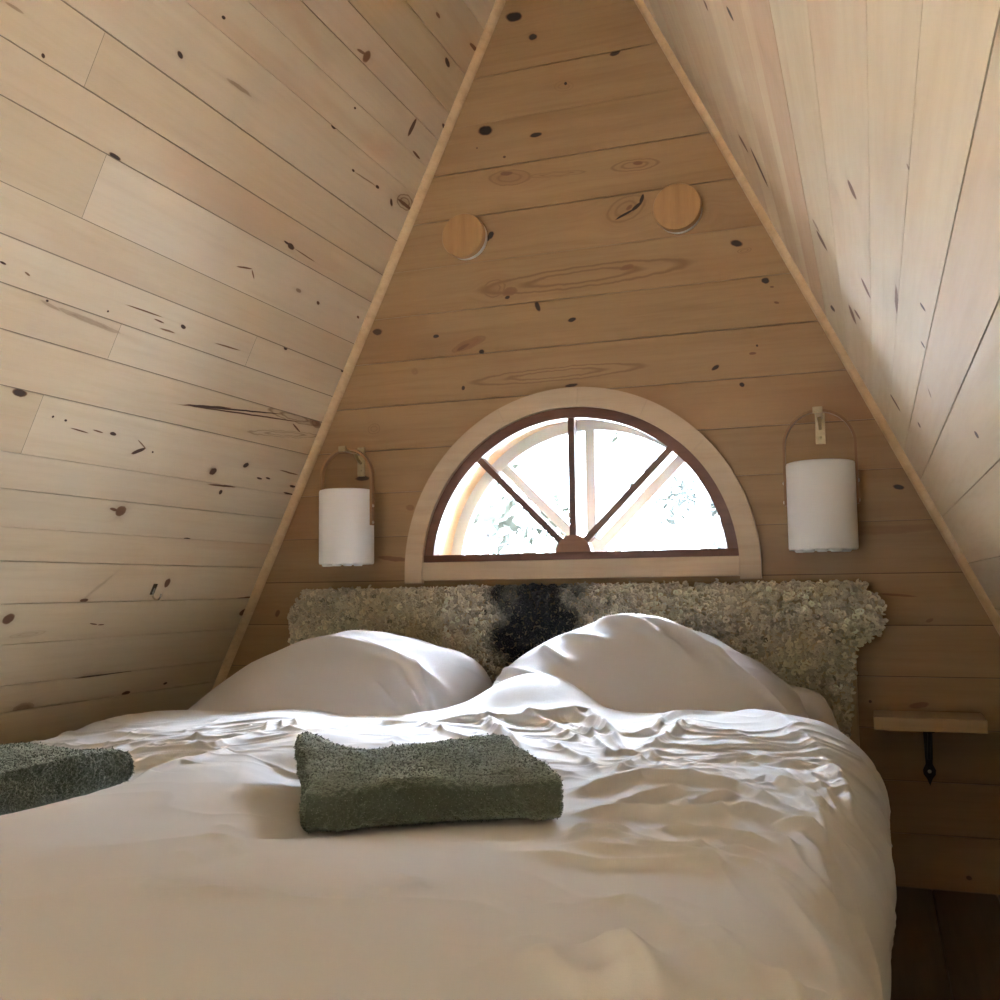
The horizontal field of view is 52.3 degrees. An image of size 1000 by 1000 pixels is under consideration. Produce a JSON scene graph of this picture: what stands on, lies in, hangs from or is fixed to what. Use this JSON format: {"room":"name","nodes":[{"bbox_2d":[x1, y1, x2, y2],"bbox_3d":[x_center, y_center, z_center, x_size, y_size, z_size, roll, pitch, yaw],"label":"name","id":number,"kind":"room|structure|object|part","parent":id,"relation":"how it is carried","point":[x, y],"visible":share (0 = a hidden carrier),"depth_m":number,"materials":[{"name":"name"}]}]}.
{"room":"attic bedroom","nodes":[
{"label":"attic bedroom","id":0,"kind":"room"},
{"bbox_2d":[0,0,434,603],"bbox_3d":[-1.153,-0.581,1.247,1.543,3.007,4.350,-3,-5,20],"label":"roof","id":1,"kind":"structure","parent":0,"point":[61,0],"depth_m":2.16,"materials":[{"name":"brown"}]},
{"bbox_2d":[0,0,495,744],"bbox_3d":[-1.088,-0.553,1.204,1.308,2.735,3.820,-3,-5,20],"label":"wall","id":2,"kind":"structure","parent":0,"point":[294,78],"depth_m":2.31,"materials":[{"name":"beige wood"}]},
{"bbox_2d":[150,584,161,600],"bbox_3d":[-0.870,0.234,2.581,0.033,0.042,0.014,-3,-5,20],"label":"hook","id":3,"kind":"object","parent":2,"relation":"attached to","point":[154,587],"visible":1,"depth_m":2.58,"materials":[{"name":"gold metal"}]},
{"bbox_3d":[-0.878,0.227,2.585,0.003,0.030,0.014,25,4,20],"label":"plate","id":4,"kind":"part","parent":3,"relation":"part of","materials":[{"name":"metal"}]},
{"bbox_2d":[226,0,999,896],"bbox_3d":[0.226,-0.358,2.842,2.766,2.880,0.220,-3,-5,20],"label":"wall","id":5,"kind":"structure","parent":0,"point":[573,119],"depth_m":2.71,"materials":[{"name":"brown wood"}]},
{"bbox_2d":[319,448,373,566],"bbox_3d":[-0.427,0.020,2.840,0.152,0.331,0.152,2,-5,-25],"label":"hanging lantern","id":6,"kind":"object","parent":5,"relation":"attached to","point":[346,515],"visible":1,"depth_m":2.77,"materials":[{"name":"white fabric"}]},
{"bbox_3d":[-0.425,0.177,2.826,0.138,0.014,0.138,-3,-5,20],"label":"plate","id":7,"kind":"part","parent":6,"relation":"part of","materials":[{"name":"white plastic"}]},
{"bbox_3d":[-0.427,0.076,2.835,0.152,0.206,0.152,-3,-5,20],"label":"lamp shade","id":8,"kind":"part","parent":6,"relation":"part of","materials":[{"name":"white fabric"}]},
{"bbox_3d":[-0.428,-0.036,2.845,0.164,0.219,0.017,-3,-5,20],"label":"handle","id":9,"kind":"part","parent":6,"relation":"part of","materials":[{"name":"brown wood"}]},
{"bbox_2d":[338,446,364,476],"bbox_3d":[-0.419,-0.114,2.879,0.023,0.084,0.117,-3,-5,20],"label":"wall hook","id":10,"kind":"object","parent":5,"relation":"attached to","point":[360,460],"visible":0.91,"depth_m":2.93,"materials":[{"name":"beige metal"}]},
{"bbox_3d":[-0.419,-0.126,2.879,0.022,0.040,0.115,-3,-5,20],"label":"arm","id":11,"kind":"part","parent":10,"relation":"part of","materials":[{"name":"gold metal"}]},
{"bbox_3d":[-0.400,-0.109,2.931,0.023,0.084,0.006,-3,-5,20],"label":"plate","id":12,"kind":"part","parent":10,"relation":"part of","materials":[{"name":"gold metal"}]},
{"bbox_2d":[212,0,505,689],"bbox_3d":[-0.434,-0.390,2.960,1.306,2.717,0.019,-3,-5,20],"label":"trim","id":13,"kind":"structure","parent":5,"relation":"attached to","point":[497,9],"depth_m":2.95,"materials":[{"name":"brown wood"}]},
{"bbox_2d":[442,213,486,259],"bbox_3d":[-0.098,-0.736,2.853,0.124,0.124,0.041,-3,-5,20],"label":"disc","id":14,"kind":"object","parent":5,"relation":"attached to","point":[464,236],"visible":1,"depth_m":2.83,"materials":[{"name":"brown wood"}]},
{"bbox_2d":[405,387,761,583],"bbox_3d":[0.226,-0.035,2.804,0.968,0.515,0.233,-3,-5,20],"label":"window","id":15,"kind":"structure","parent":5,"relation":"in","point":[447,507],"depth_m":2.74,"materials":[{"name":"brown wood"}]},
{"bbox_3d":[-0.230,0.143,2.841,0.072,0.179,0.018,-3,-5,20],"label":"arch casing","id":16,"kind":"part","parent":15,"relation":"part of","materials":[{"name":"brown wood"}]},
{"bbox_3d":[-0.180,-0.026,2.837,0.136,0.187,0.018,-3,-5,20],"label":"arch casing","id":17,"kind":"part","parent":15,"relation":"part of","materials":[{"name":"brown wood"}]},
{"bbox_3d":[-0.068,-0.168,2.807,0.183,0.154,0.018,-3,-5,20],"label":"arch casing","id":18,"kind":"part","parent":15,"relation":"part of","materials":[{"name":"brown wood"}]},
{"bbox_3d":[0.103,-0.251,2.751,0.226,0.091,0.018,-3,-5,20],"label":"arch casing","id":19,"kind":"part","parent":15,"relation":"part of","materials":[{"name":"brown wood"}]},
{"bbox_3d":[0.261,-0.029,2.899,0.861,0.405,0.030,-3,-5,20],"label":"sash","id":20,"kind":"part","parent":15,"relation":"part of","materials":[{"name":"brown wood"}]},
{"bbox_3d":[0.197,-0.044,2.724,0.861,0.405,0.041,-3,-5,20],"label":"sash","id":21,"kind":"part","parent":15,"relation":"part of","materials":[{"name":"brown wood"}]},
{"bbox_3d":[0.295,-0.257,2.681,0.189,0.094,0.018,-3,-5,20],"label":"arch casing","id":22,"kind":"part","parent":15,"relation":"part of","materials":[{"name":"brown wood"}]},
{"bbox_3d":[0.443,-0.191,2.621,0.169,0.144,0.018,-3,-5,20],"label":"arch casing","id":23,"kind":"part","parent":15,"relation":"part of","materials":[{"name":"brown wood"}]},
{"bbox_3d":[0.554,-0.066,2.571,0.138,0.186,0.018,-3,-5,20],"label":"arch casing","id":24,"kind":"part","parent":15,"relation":"part of","materials":[{"name":"brown wood"}]},
{"bbox_3d":[0.610,0.102,2.536,0.075,0.188,0.018,-3,-5,20],"label":"arch casing","id":25,"kind":"part","parent":15,"relation":"part of","materials":[{"name":"brown wood"}]},
{"bbox_2d":[653,183,701,233],"bbox_3d":[0.463,-0.756,2.648,0.124,0.124,0.041,-3,-5,20],"label":"disc","id":26,"kind":"object","parent":5,"relation":"attached to","point":[677,208],"visible":1,"depth_m":2.63,"materials":[{"name":"brown wood"}]},
{"bbox_2d":[634,0,999,635],"bbox_3d":[0.795,-0.444,2.513,1.306,2.717,0.019,-3,-5,20],"label":"trim","id":27,"kind":"structure","parent":5,"relation":"attached to","point":[875,411],"depth_m":2.50,"materials":[{"name":"brown wood"}]},
{"bbox_2d":[812,406,825,443],"bbox_3d":[0.767,-0.183,2.449,0.023,0.084,0.117,-3,-5,20],"label":"wall hook","id":28,"kind":"object","parent":5,"relation":"attached to","point":[819,416],"visible":0.93,"depth_m":2.50,"materials":[{"name":"beige wood"}]},
{"bbox_3d":[0.766,-0.196,2.449,0.022,0.040,0.115,-3,-5,20],"label":"arm","id":29,"kind":"part","parent":28,"relation":"part of","materials":[{"name":"gold metal"}]},
{"bbox_3d":[0.786,-0.179,2.501,0.023,0.084,0.006,-3,-5,20],"label":"plate","id":30,"kind":"part","parent":28,"relation":"part of","materials":[{"name":"gold metal"}]},
{"bbox_2d":[782,409,860,552],"bbox_3d":[0.758,-0.046,2.409,0.157,0.340,0.157,2,-5,-25],"label":"hanging lantern","id":31,"kind":"object","parent":5,"relation":"attached to","point":[821,496],"visible":1,"depth_m":2.34,"materials":[{"name":"white fabric"}]},
{"bbox_3d":[0.757,-0.102,2.414,0.169,0.227,0.017,-3,-5,20],"label":"handle","id":32,"kind":"part","parent":31,"relation":"part of","materials":[{"name":"brown wood"}]},
{"bbox_3d":[0.759,0.014,2.404,0.157,0.207,0.157,-3,-5,20],"label":"lamp shade","id":33,"kind":"part","parent":31,"relation":"part of","materials":[{"name":"white fabric"}]},
{"bbox_3d":[0.760,0.117,2.395,0.143,0.014,0.143,-3,-5,20],"label":"plate","id":34,"kind":"part","parent":31,"relation":"part of","materials":[{"name":"white plastic"}]},
{"bbox_2d":[874,710,987,784],"bbox_3d":[0.971,0.571,2.302,0.232,0.169,0.134,-3,-5,20],"label":"wall shelf","id":35,"kind":"object","parent":5,"relation":"attached to","point":[928,723],"visible":1,"depth_m":2.27,"materials":[{"name":"brown wood"}]},
{"bbox_2d":[643,0,999,616],"bbox_3d":[0.154,-0.608,0.752,1.308,2.735,3.820,-3,-5,20],"label":"wall","id":36,"kind":"structure","parent":0,"point":[866,133],"depth_m":1.23,"materials":[{"name":"beige wood"}]},
{"bbox_2d":[890,887,999,999],"bbox_3d":[-0.312,0.784,0.745,3.238,0.025,3.900,-3,-5,20],"label":"floor","id":37,"kind":"structure","parent":0,"point":[946,944],"depth_m":1.97,"materials":[{"name":"brown wood"}]},
{"bbox_2d":[446,606,859,746],"bbox_3d":[0.148,0.602,2.641,1.480,0.655,0.026,-3,-5,20],"label":"headboard","id":38,"kind":"object","parent":37,"relation":"on","point":[855,737],"visible":0.04,"depth_m":2.38,"materials":[{"name":"brown wood"}]},
{"bbox_2d":[287,584,449,646],"bbox_3d":[-0.371,0.397,2.827,0.505,0.324,0.088,-3,-5,20],"label":"sheepskin","id":39,"kind":"object","parent":38,"relation":"on","point":[412,612],"visible":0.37,"depth_m":2.80,"materials":[{"name":"fur"}]},
{"bbox_2d":[441,581,689,683],"bbox_3d":[0.161,0.373,2.630,0.675,0.324,0.091,-3,-5,20],"label":"sheepskin","id":40,"kind":"object","parent":38,"relation":"on","point":[494,626],"visible":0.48,"depth_m":2.64,"materials":[{"name":"fur"}]},
{"bbox_2d":[676,578,888,738],"bbox_3d":[0.666,0.377,2.444,0.505,0.383,0.095,-3,-5,20],"label":"sheepskin","id":41,"kind":"object","parent":38,"relation":"on","point":[807,633],"visible":0.62,"depth_m":2.40,"materials":[{"name":"fur"}]},
{"bbox_3d":[-0.253,0.751,1.672,1.560,0.200,2.030,-3,-5,20],"label":"frame","id":42,"kind":"object","parent":37,"relation":"on","visible":0},
{"bbox_3d":[-0.257,0.575,1.682,1.530,0.149,1.980,-3,-5,20],"label":"mattress","id":43,"kind":"object","parent":42,"relation":"on","visible":0},
{"bbox_2d":[188,630,492,715],"bbox_3d":[-0.427,0.443,2.512,0.845,0.239,0.505,-3,-5,20],"label":"pillow","id":44,"kind":"object","parent":43,"relation":"on","point":[350,672],"visible":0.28,"depth_m":2.37,"materials":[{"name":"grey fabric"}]},
{"bbox_2d":[0,673,896,999],"bbox_3d":[-0.367,0.561,1.477,1.765,0.489,1.804,-3,-5,20],"label":"duvet","id":45,"kind":"object","parent":43,"relation":"on","point":[746,854],"visible":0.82,"depth_m":0.95,"materials":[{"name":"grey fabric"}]},
{"bbox_2d":[0,741,134,814],"bbox_3d":[-0.746,0.387,1.420,0.314,0.069,0.351,-3,-5,21],"label":"folded towel","id":46,"kind":"object","parent":45,"relation":"on","point":[34,775],"visible":0.99,"depth_m":1.41,"materials":[{"name":"green fabric"}]},
{"bbox_2d":[293,731,563,833],"bbox_3d":[-0.110,0.356,1.343,0.330,0.076,0.369,0,-5,-12],"label":"folded towel","id":47,"kind":"object","parent":45,"relation":"on","point":[488,777],"visible":1,"depth_m":1.20,"materials":[{"name":"green fabric"}]},
{"bbox_2d":[790,685,838,729],"bbox_3d":[0.369,0.474,2.299,0.762,0.122,0.370,-3,-5,20],"label":"pillow","id":48,"kind":"object","parent":43,"relation":"on","point":[816,707],"visible":0.08,"depth_m":2.14,"materials":[{"name":"grey fabric"}]},
{"bbox_2d":[492,613,807,717],"bbox_3d":[0.307,0.390,2.243,0.782,0.280,0.504,-3,-5,20],"label":"pillow","id":49,"kind":"object","parent":48,"relation":"on","point":[637,663],"visible":0.48,"depth_m":2.13,"materials":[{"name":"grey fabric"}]},
{"label":"outside","id":50,"kind":"structure","parent":0,"visible":0},
{"label":"ground","id":51,"kind":"structure","parent":50,"visible":0},
{"bbox_2d":[466,491,561,554],"bbox_3d":[-0.403,-1.345,13.689,2.111,8.100,3.085,3,-6,-40],"label":"spruce tree","id":52,"kind":"object","parent":51,"relation":"on","point":[471,540],"visible":0.02,"depth_m":13.39,"materials":[{"name":"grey plant"}]},
{"bbox_2d":[466,464,621,553],"bbox_3d":[-0.050,-0.067,6.494,1.547,4.301,1.156,-3,-5,20],"label":"birch tree","id":53,"kind":"object","parent":51,"relation":"on","point":[500,512],"visible":0.15,"depth_m":6.42,"materials":[{"name":"grey plant"}]},
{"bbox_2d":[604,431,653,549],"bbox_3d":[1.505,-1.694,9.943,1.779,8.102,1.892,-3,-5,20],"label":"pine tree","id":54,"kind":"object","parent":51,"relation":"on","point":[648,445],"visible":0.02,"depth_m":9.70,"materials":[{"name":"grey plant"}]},
{"bbox_2d":[628,473,726,547],"bbox_3d":[2.838,-0.948,12.941,2.164,7.100,2.136,2,-6,-32],"label":"spruce tree","id":55,"kind":"object","parent":51,"relation":"on","point":[688,493],"visible":0.13,"depth_m":12.95,"materials":[{"name":"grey plant"}]},
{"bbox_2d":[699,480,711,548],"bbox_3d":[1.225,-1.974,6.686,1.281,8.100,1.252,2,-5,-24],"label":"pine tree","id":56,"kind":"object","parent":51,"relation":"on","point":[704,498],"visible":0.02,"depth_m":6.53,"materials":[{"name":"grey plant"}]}
]}

